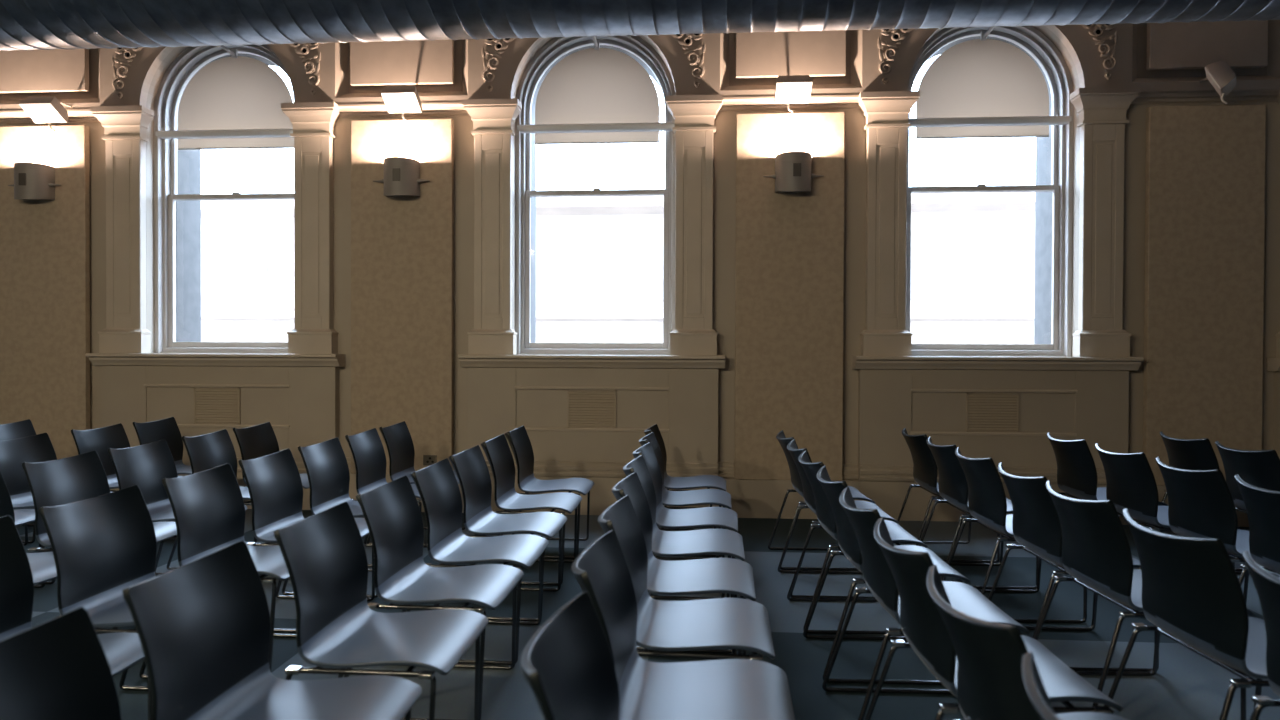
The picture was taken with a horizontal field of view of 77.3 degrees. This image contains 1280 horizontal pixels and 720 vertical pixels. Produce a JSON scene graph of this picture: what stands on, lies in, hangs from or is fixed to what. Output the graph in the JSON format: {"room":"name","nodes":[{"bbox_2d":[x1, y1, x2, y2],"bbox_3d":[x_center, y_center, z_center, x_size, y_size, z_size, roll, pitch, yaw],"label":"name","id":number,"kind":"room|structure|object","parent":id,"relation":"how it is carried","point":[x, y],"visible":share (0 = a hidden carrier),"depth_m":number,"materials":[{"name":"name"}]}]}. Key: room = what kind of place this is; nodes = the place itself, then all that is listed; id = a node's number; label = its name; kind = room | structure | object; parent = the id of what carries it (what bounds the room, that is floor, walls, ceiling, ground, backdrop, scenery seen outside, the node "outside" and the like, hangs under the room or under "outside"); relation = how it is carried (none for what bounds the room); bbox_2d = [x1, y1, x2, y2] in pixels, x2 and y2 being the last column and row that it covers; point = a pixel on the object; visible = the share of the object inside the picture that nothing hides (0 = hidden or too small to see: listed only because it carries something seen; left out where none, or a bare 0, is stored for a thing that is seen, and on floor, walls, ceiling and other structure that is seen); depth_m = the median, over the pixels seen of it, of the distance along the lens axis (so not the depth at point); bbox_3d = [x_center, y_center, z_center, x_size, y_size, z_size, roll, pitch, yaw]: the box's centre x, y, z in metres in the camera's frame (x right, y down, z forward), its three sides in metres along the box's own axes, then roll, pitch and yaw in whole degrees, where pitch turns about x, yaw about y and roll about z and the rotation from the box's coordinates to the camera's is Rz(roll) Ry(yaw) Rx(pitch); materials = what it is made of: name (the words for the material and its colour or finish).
{"room":"lecture hall","nodes":[
{"label":"lecture hall","id":0,"kind":"room"},
{"bbox_2d":[176,36,1052,343],"bbox_3d":[-0.656,-1.252,7.027,18.100,5.200,0.348,0,1,4],"label":"wall","id":1,"kind":"structure","parent":0,"point":[188,213],"depth_m":7.10,"materials":[{"name":"white paint"}]},
{"bbox_2d":[201,192,1034,348],"bbox_3d":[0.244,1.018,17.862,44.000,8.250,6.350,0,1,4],"label":"window pane","id":2,"kind":"structure","parent":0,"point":[599,259],"depth_m":15.01,"materials":[{"name":"glass"}]},
{"bbox_2d":[0,23,1279,463],"bbox_3d":[-0.678,-1.249,6.702,18.100,5.000,0.300,0,1,4],"label":"wall","id":3,"kind":"structure","parent":0,"point":[724,139],"depth_m":6.46,"materials":[{"name":"paint"}]},
{"bbox_2d":[0,49,88,93],"bbox_3d":[-5.098,-2.751,6.804,0.860,0.950,0.084,0,1,4],"label":"board","id":4,"kind":"object","parent":3,"relation":"attached to","point":[57,70],"visible":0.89,"depth_m":6.76,"materials":[{"name":"paint"}]},
{"bbox_2d":[0,125,89,459],"bbox_3d":[-5.107,-0.528,6.814,0.850,2.915,0.056,0,1,4],"label":"wall panel","id":5,"kind":"object","parent":3,"relation":"attached to","point":[45,244],"visible":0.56,"depth_m":6.78,"materials":[{"name":"fabric"}]},
{"bbox_2d":[8,162,60,199],"bbox_3d":[-5.092,-1.477,6.680,0.470,0.305,0.191,0,1,4],"label":"wall sconce","id":6,"kind":"object","parent":5,"relation":"attached to","point":[32,181],"visible":1,"depth_m":6.62,"materials":[{"name":"silver metal"}]},
{"bbox_2d":[19,97,71,131],"bbox_3d":[-4.812,-2.022,6.606,0.270,0.295,0.454,0,1,4],"label":"floodlight","id":7,"kind":"object","parent":3,"relation":"attached to","point":[49,110],"visible":0.94,"depth_m":6.45,"materials":[{"name":"beige metal"}]},
{"bbox_2d":[90,105,153,352],"bbox_3d":[-4.351,-1.085,6.733,0.450,2.052,0.155,0,1,4],"label":"trim","id":8,"kind":"structure","parent":3,"relation":"attached to","point":[125,127],"depth_m":6.73,"materials":[{"name":"paint"}]},
{"bbox_2d":[86,353,344,366],"bbox_3d":[-3.534,-0.002,6.731,2.140,0.105,0.305,0,1,4],"label":"trim","id":9,"kind":"structure","parent":3,"relation":"attached to","point":[97,359],"depth_m":6.62,"materials":[{"name":"paint"}]},
{"bbox_2d":[100,43,334,106],"bbox_3d":[-3.524,-2.933,6.695,2.040,1.648,0.081,0,1,4],"label":"trim","id":10,"kind":"structure","parent":3,"relation":"attached to","point":[141,71],"depth_m":6.70,"materials":[{"name":"paint"}]},
{"bbox_2d":[194,387,240,424],"bbox_3d":[-3.538,0.386,6.693,0.400,0.310,0.014,0,1,4],"label":"air vent","id":11,"kind":"object","parent":3,"relation":"attached to","point":[211,405],"visible":1,"depth_m":6.69,"materials":[{"name":"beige metal"}]},
{"bbox_2d":[101,366,338,457],"bbox_3d":[-3.536,0.431,6.721,2.040,0.759,0.094,0,1,4],"label":"wall panel","id":12,"kind":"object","parent":3,"relation":"attached to","point":[300,404],"depth_m":6.68,"materials":[{"name":"paint"}]},
{"bbox_2d":[154,44,293,353],"bbox_3d":[-3.522,-1.403,6.814,1.339,2.754,0.470,0,1,4],"label":"window","id":13,"kind":"structure","parent":3,"relation":"in","point":[184,67],"depth_m":6.95,"materials":[{"name":"grey paint"}]},
{"bbox_2d":[156,56,293,149],"bbox_3d":[-3.513,-2.236,6.892,1.310,0.805,0.113,0,1,4],"label":"window blind","id":14,"kind":"object","parent":13,"relation":"attached to","point":[229,103],"visible":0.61,"depth_m":6.94,"materials":[{"name":"white fabric"}]},
{"bbox_2d":[281,102,339,353],"bbox_3d":[-2.715,-1.078,6.618,0.450,2.052,0.155,0,1,4],"label":"trim","id":15,"kind":"structure","parent":3,"relation":"attached to","point":[314,123],"depth_m":6.61,"materials":[{"name":"paint"}]},
{"bbox_2d":[335,39,467,103],"bbox_3d":[-1.950,-2.923,6.584,1.114,1.640,0.080,0,1,4],"label":"trim","id":16,"kind":"structure","parent":3,"relation":"attached to","point":[342,96],"depth_m":6.59,"materials":[{"name":"paint"}]},
{"bbox_2d":[350,40,453,85],"bbox_3d":[-1.951,-2.738,6.583,0.860,0.950,0.084,0,1,4],"label":"wall panel","id":17,"kind":"object","parent":3,"relation":"attached to","point":[421,62],"visible":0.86,"depth_m":6.54,"materials":[{"name":"paint"}]},
{"bbox_2d":[351,119,453,473],"bbox_3d":[-1.960,-0.515,6.594,0.850,2.915,0.056,0,1,4],"label":"wall panel","id":18,"kind":"object","parent":3,"relation":"attached to","point":[402,247],"visible":0.75,"depth_m":6.57,"materials":[{"name":"fabric"}]},
{"bbox_2d":[373,157,429,195],"bbox_3d":[-1.945,-1.464,6.459,0.470,0.305,0.191,0,1,4],"label":"wall sconce","id":19,"kind":"object","parent":18,"relation":"attached to","point":[401,174],"visible":1,"depth_m":6.39,"materials":[{"name":"silver metal"}]},
{"bbox_2d":[338,102,468,117],"bbox_3d":[-1.954,-2.060,6.590,1.254,0.084,0.085,0,1,4],"label":"trim","id":20,"kind":"structure","parent":3,"relation":"attached to","point":[444,108],"depth_m":6.59,"materials":[{"name":"paint"}]},
{"bbox_2d":[462,98,521,353],"bbox_3d":[-1.204,-1.072,6.512,0.450,2.052,0.155,0,1,4],"label":"trim","id":21,"kind":"structure","parent":3,"relation":"attached to","point":[493,120],"depth_m":6.51,"materials":[{"name":"paint"}]},
{"bbox_2d":[458,354,724,368],"bbox_3d":[-0.386,0.011,6.511,2.140,0.105,0.305,0,1,4],"label":"trim","id":22,"kind":"structure","parent":3,"relation":"attached to","point":[466,360],"depth_m":6.39,"materials":[{"name":"paint"}]},
{"bbox_2d":[567,390,615,427],"bbox_3d":[-0.391,0.399,6.472,0.400,0.310,0.014,0,1,4],"label":"air vent","id":23,"kind":"object","parent":3,"relation":"attached to","point":[585,408],"visible":1,"depth_m":6.47,"materials":[{"name":"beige metal"}]},
{"bbox_2d":[468,367,718,462],"bbox_3d":[-0.389,0.444,6.501,2.040,0.759,0.094,0,1,4],"label":"wall panel","id":24,"kind":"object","parent":3,"relation":"attached to","point":[683,402],"depth_m":6.46,"materials":[{"name":"paint"}]},
{"bbox_2d":[468,33,719,98],"bbox_3d":[-0.377,-2.920,6.475,2.040,1.648,0.081,0,1,4],"label":"trim","id":25,"kind":"structure","parent":3,"relation":"attached to","point":[514,56],"depth_m":6.47,"materials":[{"name":"paint"}]},
{"bbox_2d":[515,35,675,354],"bbox_3d":[-0.375,-1.390,6.594,1.339,2.754,0.470,0,1,4],"label":"window","id":26,"kind":"structure","parent":3,"relation":"in","point":[557,47],"depth_m":6.70,"materials":[{"name":"grey paint"}]},
{"bbox_2d":[517,48,673,144],"bbox_3d":[-0.366,-2.223,6.672,1.310,0.805,0.113,0,1,4],"label":"window blind","id":27,"kind":"object","parent":26,"relation":"attached to","point":[603,95],"visible":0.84,"depth_m":6.72,"materials":[{"name":"white fabric"}]},
{"bbox_2d":[110,456,1248,526],"bbox_3d":[-0.391,1.038,6.501,14.660,0.432,0.106,0,1,4],"label":"baseboard","id":28,"kind":"structure","parent":3,"relation":"attached to","point":[887,486],"depth_m":6.37,"materials":[{"name":"paint"}]},
{"bbox_2d":[666,94,722,354],"bbox_3d":[0.432,-1.065,6.398,0.450,2.052,0.155,0,1,4],"label":"trim","id":29,"kind":"structure","parent":3,"relation":"attached to","point":[694,116],"depth_m":6.39,"materials":[{"name":"paint"}]},
{"bbox_2d":[734,112,844,480],"bbox_3d":[1.188,-0.502,6.374,0.850,2.915,0.056,0,1,4],"label":"wall panel","id":30,"kind":"object","parent":3,"relation":"attached to","point":[789,249],"visible":1,"depth_m":6.35,"materials":[{"name":"fabric"}]},
{"bbox_2d":[763,151,823,191],"bbox_3d":[1.202,-1.451,6.239,0.470,0.305,0.191,0,1,4],"label":"wall sconce","id":31,"kind":"object","parent":30,"relation":"attached to","point":[792,169],"visible":1,"depth_m":6.17,"materials":[{"name":"silver metal"}]},
{"bbox_2d":[720,95,859,110],"bbox_3d":[1.194,-2.046,6.370,1.254,0.084,0.085,0,1,4],"label":"trim","id":32,"kind":"structure","parent":3,"relation":"attached to","point":[819,101],"depth_m":6.37,"materials":[{"name":"paint"}]},
{"bbox_2d":[736,30,845,78],"bbox_3d":[1.196,-2.724,6.363,0.860,0.950,0.084,0,1,4],"label":"wall panel","id":33,"kind":"object","parent":3,"relation":"attached to","point":[811,53],"visible":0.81,"depth_m":6.33,"materials":[{"name":"paint"}]},
{"bbox_2d":[720,30,861,96],"bbox_3d":[1.197,-2.909,6.364,1.114,1.640,0.080,0,1,4],"label":"trim","id":34,"kind":"structure","parent":3,"relation":"attached to","point":[855,87],"depth_m":6.35,"materials":[{"name":"paint"}]},
{"bbox_2d":[858,91,919,355],"bbox_3d":[1.944,-1.059,6.292,0.450,2.052,0.155,0,1,4],"label":"trim","id":35,"kind":"structure","parent":3,"relation":"attached to","point":[885,333],"depth_m":6.29,"materials":[{"name":"paint"}]},
{"bbox_2d":[906,26,1073,356],"bbox_3d":[2.773,-1.377,6.374,1.339,2.754,0.470,0,1,4],"label":"window","id":36,"kind":"structure","parent":3,"relation":"in","point":[1046,54],"depth_m":6.47,"materials":[{"name":"grey paint"}]},
{"bbox_2d":[908,39,1071,138],"bbox_3d":[2.781,-2.209,6.452,1.310,0.805,0.113,0,1,4],"label":"window blind","id":37,"kind":"object","parent":36,"relation":"attached to","point":[976,88],"visible":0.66,"depth_m":6.50,"materials":[{"name":"white fabric"}]},
{"bbox_2d":[966,393,1019,431],"bbox_3d":[2.757,0.412,6.252,0.400,0.310,0.014,0,1,4],"label":"air vent","id":38,"kind":"object","parent":3,"relation":"attached to","point":[985,412],"visible":1,"depth_m":6.25,"materials":[{"name":"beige metal"}]},
{"bbox_2d":[858,369,1128,467],"bbox_3d":[2.758,0.458,6.280,2.040,0.759,0.094,0,1,4],"label":"wall panel","id":39,"kind":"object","parent":3,"relation":"attached to","point":[1092,406],"depth_m":6.25,"materials":[{"name":"paint"}]},
{"bbox_2d":[862,23,1132,91],"bbox_3d":[2.771,-2.907,6.254,2.040,1.648,0.081,0,1,4],"label":"trim","id":40,"kind":"structure","parent":3,"relation":"attached to","point":[1088,61],"depth_m":6.22,"materials":[{"name":"paint"}]},
{"bbox_2d":[852,356,1143,370],"bbox_3d":[2.761,0.024,6.290,2.140,0.105,0.305,0,1,4],"label":"trim","id":41,"kind":"structure","parent":3,"relation":"attached to","point":[858,362],"depth_m":6.18,"materials":[{"name":"paint"}]},
{"bbox_2d":[1070,87,1140,356],"bbox_3d":[3.579,-1.052,6.178,0.450,2.052,0.155,0,1,4],"label":"trim","id":42,"kind":"structure","parent":3,"relation":"attached to","point":[1101,111],"depth_m":6.17,"materials":[{"name":"paint"}]},
{"bbox_2d":[1143,105,1265,485],"bbox_3d":[4.335,-0.489,6.154,0.850,2.915,0.056,0,1,4],"label":"wall panel","id":43,"kind":"object","parent":3,"relation":"attached to","point":[1205,177],"visible":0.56,"depth_m":6.12,"materials":[{"name":"fabric"}]},
{"bbox_2d":[1131,87,1279,103],"bbox_3d":[4.341,-2.033,6.150,1.254,0.084,0.085,0,1,4],"label":"trim","id":44,"kind":"structure","parent":3,"relation":"attached to","point":[1248,94],"depth_m":6.15,"materials":[{"name":"paint"}]},
{"bbox_2d":[1132,20,1279,88],"bbox_3d":[4.344,-2.896,6.144,1.114,1.640,0.080,0,1,4],"label":"trim","id":45,"kind":"structure","parent":3,"relation":"attached to","point":[1272,79],"depth_m":6.13,"materials":[{"name":"paint"}]},
{"bbox_2d":[1146,20,1267,69],"bbox_3d":[4.343,-2.711,6.143,0.860,0.950,0.084,0,1,4],"label":"wall panel","id":46,"kind":"object","parent":3,"relation":"attached to","point":[1241,44],"visible":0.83,"depth_m":6.11,"materials":[{"name":"paint"}]},
{"bbox_2d":[16,508,1279,719],"bbox_3d":[-1.059,1.362,1.416,18.100,0.120,11.650,0,1,4],"label":"floor","id":47,"kind":"structure","parent":0,"point":[1186,685],"depth_m":3.68,"materials":[{"name":"carpet"}]},
{"bbox_2d":[0,471,98,633],"bbox_3d":[-2.653,0.875,3.300,0.589,0.804,0.510,0,1,4],"label":"chair","id":48,"kind":"object","parent":47,"relation":"on","point":[43,568],"visible":0.17,"depth_m":3.40,"materials":[{"name":"black plastic"}]},
{"bbox_2d":[0,433,110,583],"bbox_3d":[-3.522,0.858,4.764,0.590,0.804,0.510,0,1,4],"label":"chair","id":49,"kind":"object","parent":47,"relation":"on","point":[37,448],"visible":0.27,"depth_m":4.78,"materials":[{"name":"black plastic"}]},
{"bbox_2d":[0,607,120,719],"bbox_3d":[-0.932,0.901,1.378,0.589,0.804,0.510,0,1,4],"label":"chair","id":50,"kind":"object","parent":47,"relation":"on","point":[58,668],"visible":1,"depth_m":1.54,"materials":[{"name":"black plastic"}]},
{"bbox_2d":[0,515,151,719],"bbox_3d":[-1.785,0.889,2.268,0.589,0.804,0.510,0,1,4],"label":"chair","id":51,"kind":"object","parent":47,"relation":"on","point":[123,650],"visible":0.32,"depth_m":2.46,"materials":[{"name":"black plastic"}]},
{"bbox_2d":[39,485,156,690],"bbox_3d":[-1.744,0.883,2.836,0.589,0.804,0.510,0,1,4],"label":"chair","id":52,"kind":"object","parent":47,"relation":"on","point":[105,545],"visible":0.46,"depth_m":2.84,"materials":[{"name":"black plastic"}]},
{"bbox_2d":[22,450,176,628],"bbox_3d":[-2.610,0.870,3.884,0.589,0.804,0.510,0,1,3],"label":"chair","id":53,"kind":"object","parent":47,"relation":"on","point":[83,476],"visible":0.31,"depth_m":3.92,"materials":[{"name":"black plastic"}]},
{"bbox_2d":[71,423,181,536],"bbox_3d":[-3.474,0.851,5.415,0.589,0.804,0.510,0,1,4],"label":"chair","id":54,"kind":"object","parent":47,"relation":"on","point":[99,440],"visible":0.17,"depth_m":5.46,"materials":[{"name":"black plastic"}]},
{"bbox_2d":[133,417,191,474],"bbox_3d":[-3.435,0.846,5.986,0.589,0.804,0.510,0,1,3],"label":"chair","id":55,"kind":"object","parent":47,"relation":"on","point":[167,429],"visible":0.3,"depth_m":6.11,"materials":[{"name":"black plastic"}]},
{"bbox_2d":[107,439,247,575],"bbox_3d":[-2.574,0.865,4.422,0.589,0.804,0.510,0,1,3],"label":"chair","id":56,"kind":"object","parent":47,"relation":"on","point":[145,466],"visible":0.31,"depth_m":4.48,"materials":[{"name":"black plastic"}]},
{"bbox_2d":[167,429,256,569],"bbox_3d":[-2.533,0.859,5.030,0.589,0.804,0.510,0,1,3],"label":"chair","id":57,"kind":"object","parent":47,"relation":"on","point":[215,449],"visible":0.3,"depth_m":5.08,"materials":[{"name":"black plastic"}]},
{"bbox_2d":[139,463,295,678],"bbox_3d":[-1.698,0.877,3.435,0.589,0.804,0.510,0,1,4],"label":"chair","id":58,"kind":"object","parent":47,"relation":"on","point":[208,508],"visible":0.49,"depth_m":3.45,"materials":[{"name":"black plastic"}]},
{"bbox_2d":[233,422,309,488],"bbox_3d":[-2.498,0.853,5.567,0.589,0.804,0.510,0,1,4],"label":"chair","id":59,"kind":"object","parent":47,"relation":"on","point":[257,441],"visible":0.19,"depth_m":5.62,"materials":[{"name":"black plastic"}]},
{"bbox_2d":[123,540,421,719],"bbox_3d":[-0.893,0.895,1.946,0.589,0.804,0.510,0,1,4],"label":"chair","id":60,"kind":"object","parent":47,"relation":"on","point":[203,624],"visible":1,"depth_m":2.01,"materials":[{"name":"black plastic"}]},
{"bbox_2d":[238,448,374,632],"bbox_3d":[-1.668,0.872,3.993,0.589,0.804,0.510,0,1,4],"label":"chair","id":61,"kind":"object","parent":47,"relation":"on","point":[274,483],"visible":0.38,"depth_m":4.04,"materials":[{"name":"black plastic"}]},
{"bbox_2d":[282,437,377,597],"bbox_3d":[-1.621,0.867,4.540,0.589,0.804,0.510,0,1,5],"label":"chair","id":62,"kind":"object","parent":47,"relation":"on","point":[326,465],"visible":0.43,"depth_m":4.59,"materials":[{"name":"black plastic"}]},
{"bbox_2d":[274,502,488,719],"bbox_3d":[-0.821,0.890,2.510,0.590,0.804,0.510,0,1,5],"label":"chair","id":63,"kind":"object","parent":47,"relation":"on","point":[324,553],"visible":1,"depth_m":2.50,"materials":[{"name":"black plastic"}]},
{"bbox_2d":[345,428,426,566],"bbox_3d":[-1.585,0.861,5.135,0.590,0.804,0.510,0,1,3],"label":"chair","id":64,"kind":"object","parent":47,"relation":"on","point":[366,447],"visible":0.45,"depth_m":5.20,"materials":[{"name":"black plastic"}]},
{"bbox_2d":[367,421,465,544],"bbox_3d":[-1.548,0.856,5.672,0.589,0.804,0.510,0,1,4],"label":"chair","id":65,"kind":"object","parent":47,"relation":"on","point":[397,437],"visible":0.46,"depth_m":5.74,"materials":[{"name":"black plastic"}]},
{"bbox_2d":[344,476,523,719],"bbox_3d":[-0.788,0.884,3.086,0.589,0.804,0.510,0,1,5],"label":"chair","id":66,"kind":"object","parent":47,"relation":"on","point":[391,511],"visible":0.93,"depth_m":3.09,"materials":[{"name":"black plastic"}]},
{"bbox_2d":[406,458,548,664],"bbox_3d":[-0.744,0.879,3.628,0.589,0.804,0.510,0,1,4],"label":"chair","id":67,"kind":"object","parent":47,"relation":"on","point":[436,484],"visible":0.93,"depth_m":3.65,"materials":[{"name":"black plastic"}]},
{"bbox_2d":[437,445,567,621],"bbox_3d":[-0.707,0.874,4.173,0.589,0.804,0.510,0,1,5],"label":"chair","id":68,"kind":"object","parent":47,"relation":"on","point":[470,467],"visible":0.87,"depth_m":4.21,"materials":[{"name":"black plastic"}]},
{"bbox_2d":[473,434,581,584],"bbox_3d":[-0.667,0.868,4.776,0.589,0.804,0.510,0,1,4],"label":"chair","id":69,"kind":"object","parent":47,"relation":"on","point":[497,450],"visible":0.91,"depth_m":4.80,"materials":[{"name":"black plastic"}]},
{"bbox_2d":[500,425,593,558],"bbox_3d":[-0.625,0.862,5.355,0.589,0.804,0.510,0,1,4],"label":"chair","id":70,"kind":"object","parent":47,"relation":"on","point":[518,438],"visible":0.92,"depth_m":5.40,"materials":[{"name":"black plastic"}]},
{"bbox_2d":[521,591,619,719],"bbox_3d":[0.061,0.903,1.487,0.590,0.804,0.510,0,1,6],"label":"chair","id":71,"kind":"object","parent":47,"relation":"on","point":[567,664],"visible":1,"depth_m":1.61,"materials":[{"name":"black plastic"}]},
{"bbox_2d":[571,530,794,719],"bbox_3d":[0.099,0.897,2.078,0.589,0.804,0.510,0,1,6],"label":"chair","id":72,"kind":"object","parent":47,"relation":"on","point":[723,689],"visible":0.88,"depth_m":2.14,"materials":[{"name":"black plastic"}]},
{"bbox_2d":[611,472,755,659],"bbox_3d":[0.160,0.886,3.205,0.589,0.804,0.510,0,1,6],"label":"chair","id":73,"kind":"object","parent":47,"relation":"on","point":[709,575],"visible":0.52,"depth_m":3.22,"materials":[{"name":"black plastic"}]},
{"bbox_2d":[623,455,744,653],"bbox_3d":[0.191,0.881,3.768,0.589,0.804,0.510,0,1,6],"label":"chair","id":74,"kind":"object","parent":47,"relation":"on","point":[672,545],"visible":0.56,"depth_m":3.77,"materials":[{"name":"black plastic"}]},
{"bbox_2d":[632,442,737,597],"bbox_3d":[0.233,0.875,4.331,0.589,0.804,0.510,0,1,7],"label":"chair","id":75,"kind":"object","parent":47,"relation":"on","point":[673,519],"visible":0.59,"depth_m":4.38,"materials":[{"name":"black plastic"}]},
{"bbox_2d":[639,432,731,557],"bbox_3d":[0.266,0.869,4.924,0.589,0.804,0.510,0,1,6],"label":"chair","id":76,"kind":"object","parent":47,"relation":"on","point":[702,496],"visible":0.55,"depth_m":4.96,"materials":[{"name":"black plastic"}]},
{"bbox_2d":[644,424,726,528],"bbox_3d":[0.299,0.864,5.503,0.589,0.804,0.510,0,1,6],"label":"chair","id":77,"kind":"object","parent":47,"relation":"on","point":[702,481],"visible":0.58,"depth_m":5.55,"materials":[{"name":"black plastic"}]},
{"bbox_2d":[598,495,774,660],"bbox_3d":[0.135,0.892,2.647,0.589,0.804,0.510,0,1,6],"label":"chair","id":78,"kind":"object","parent":47,"relation":"on","point":[734,624],"visible":0.71,"depth_m":2.66,"materials":[{"name":"black plastic"}]},
{"bbox_2d":[768,430,874,570],"bbox_3d":[1.144,0.871,5.092,0.589,0.804,0.510,0,1,2],"label":"chair","id":79,"kind":"object","parent":47,"relation":"on","point":[796,482],"visible":0.56,"depth_m":5.00,"materials":[{"name":"black plastic"}]},
{"bbox_2d":[778,439,898,598],"bbox_3d":[1.109,0.876,4.529,0.589,0.804,0.510,0,1,2],"label":"chair","id":80,"kind":"object","parent":47,"relation":"on","point":[808,494],"visible":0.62,"depth_m":4.49,"materials":[{"name":"black plastic"}]},
{"bbox_2d":[787,450,927,634],"bbox_3d":[1.070,0.881,3.994,0.589,0.804,0.510,0,1,2],"label":"chair","id":81,"kind":"object","parent":47,"relation":"on","point":[824,513],"visible":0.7,"depth_m":3.88,"materials":[{"name":"black plastic"}]},
{"bbox_2d":[803,466,969,684],"bbox_3d":[1.038,0.887,3.431,0.590,0.804,0.510,0,1,3],"label":"chair","id":82,"kind":"object","parent":47,"relation":"on","point":[847,540],"visible":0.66,"depth_m":3.31,"materials":[{"name":"black plastic"}]},
{"bbox_2d":[822,487,1029,719],"bbox_3d":[0.994,0.893,2.853,0.590,0.804,0.510,0,1,3],"label":"chair","id":83,"kind":"object","parent":47,"relation":"on","point":[877,574],"visible":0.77,"depth_m":2.77,"materials":[{"name":"black plastic"}]},
{"bbox_2d":[897,428,999,562],"bbox_3d":[2.023,0.872,5.289,0.589,0.804,0.510,0,1,2],"label":"chair","id":84,"kind":"object","parent":47,"relation":"on","point":[925,471],"visible":0.5,"depth_m":5.17,"materials":[{"name":"black plastic"}]},
{"bbox_2d":[919,437,1037,589],"bbox_3d":[1.987,0.877,4.720,0.589,0.804,0.510,0,1,2],"label":"chair","id":85,"kind":"object","parent":47,"relation":"on","point":[953,486],"visible":0.54,"depth_m":4.61,"materials":[{"name":"black plastic"}]},
{"bbox_2d":[865,517,1122,719],"bbox_3d":[0.956,0.898,2.286,0.589,0.804,0.510,0,1,2],"label":"chair","id":86,"kind":"object","parent":47,"relation":"on","point":[923,626],"visible":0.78,"depth_m":2.16,"materials":[{"name":"black plastic"}]},
{"bbox_2d":[942,447,1086,622],"bbox_3d":[1.943,0.883,4.164,0.589,0.804,0.510,0,1,2],"label":"chair","id":87,"kind":"object","parent":47,"relation":"on","point":[987,503],"visible":0.57,"depth_m":4.04,"materials":[{"name":"black plastic"}]},
{"bbox_2d":[927,564,1127,719],"bbox_3d":[0.918,0.903,1.731,0.589,0.804,0.510,0,1,1],"label":"chair","id":88,"kind":"object","parent":47,"relation":"on","point":[990,683],"visible":0.98,"depth_m":1.64,"materials":[{"name":"black plastic"}]},
{"bbox_2d":[1022,652,1059,719],"bbox_3d":[0.874,0.909,1.163,0.589,0.804,0.510,0,1,1],"label":"chair","id":89,"kind":"object","parent":47,"relation":"on","point":[1033,683],"visible":1,"depth_m":1.31,"materials":[{"name":"black plastic"}]},
{"bbox_2d":[988,462,1158,671],"bbox_3d":[1.906,0.889,3.563,0.589,0.804,0.510,0,1,2],"label":"chair","id":90,"kind":"object","parent":47,"relation":"on","point":[1036,523],"visible":0.47,"depth_m":3.46,"materials":[{"name":"black plastic"}]},
{"bbox_2d":[1047,432,1167,532],"bbox_3d":[2.878,0.877,5.021,0.589,0.804,0.510,0,1,1],"label":"chair","id":91,"kind":"object","parent":47,"relation":"on","point":[1077,477],"visible":0.51,"depth_m":4.93,"materials":[{"name":"black plastic"}]},
{"bbox_2d":[1033,480,1253,719],"bbox_3d":[1.861,0.894,3.030,0.590,0.804,0.510,0,1,1],"label":"chair","id":92,"kind":"object","parent":47,"relation":"on","point":[1096,552],"visible":0.68,"depth_m":2.93,"materials":[{"name":"black plastic"}]},
{"bbox_2d":[1095,443,1239,568],"bbox_3d":[2.836,0.884,4.393,0.589,0.804,0.510,0,1,1],"label":"chair","id":93,"kind":"object","parent":47,"relation":"on","point":[1130,479],"visible":0.44,"depth_m":4.29,"materials":[{"name":"black plastic"}]},
{"bbox_2d":[1104,508,1269,719],"bbox_3d":[1.824,0.899,2.451,0.589,0.804,0.510,0,1,1],"label":"chair","id":94,"kind":"object","parent":47,"relation":"on","point":[1192,593],"visible":0.95,"depth_m":2.36,"materials":[{"name":"black plastic"}]},
{"bbox_2d":[1135,457,1249,612],"bbox_3d":[2.793,0.890,3.785,0.589,0.804,0.510,0,1,1],"label":"chair","id":95,"kind":"object","parent":47,"relation":"on","point":[1201,503],"visible":0.68,"depth_m":3.70,"materials":[{"name":"black plastic"}]},
{"bbox_2d":[1155,431,1242,570],"bbox_3d":[3.676,0.879,5.109,0.589,0.804,0.510,0,1,1],"label":"chair","id":96,"kind":"object","parent":47,"relation":"on","point":[1188,454],"visible":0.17,"depth_m":5.02,"materials":[{"name":"black plastic"}]},
{"bbox_2d":[1215,441,1279,574],"bbox_3d":[3.634,0.885,4.538,0.589,0.804,0.510,0,1,1],"label":"chair","id":97,"kind":"object","parent":47,"relation":"on","point":[1261,469],"visible":0.44,"depth_m":4.48,"materials":[{"name":"black plastic"}]},
{"bbox_2d":[1234,475,1279,584],"bbox_3d":[2.757,0.895,3.205,0.589,0.804,0.510,0,1,1],"label":"chair","id":98,"kind":"object","parent":47,"relation":"on","point":[1262,505],"visible":0.82,"depth_m":3.30,"materials":[{"name":"black plastic"}]},
{"bbox_2d":[1242,551,1279,719],"bbox_3d":[1.791,0.905,1.879,0.590,0.804,0.510,0,1,2],"label":"chair","id":99,"kind":"object","parent":47,"relation":"on","point":[1267,585],"visible":1,"depth_m":2.06,"materials":[{"name":"black plastic"}]},
{"bbox_3d":[-1.042,-3.757,1.365,18.100,0.120,11.650,0,1,4],"label":"ceiling","id":100,"kind":"structure","parent":0,"visible":0},
{"bbox_2d":[0,0,1279,50],"bbox_3d":[-0.750,-2.807,4.657,18.209,1.845,0.930,0,1,4],"label":"ventilation duct","id":101,"kind":"object","parent":100,"relation":"hanging from","point":[26,25],"visible":1,"depth_m":4.53,"materials":[{"name":"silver metal"}]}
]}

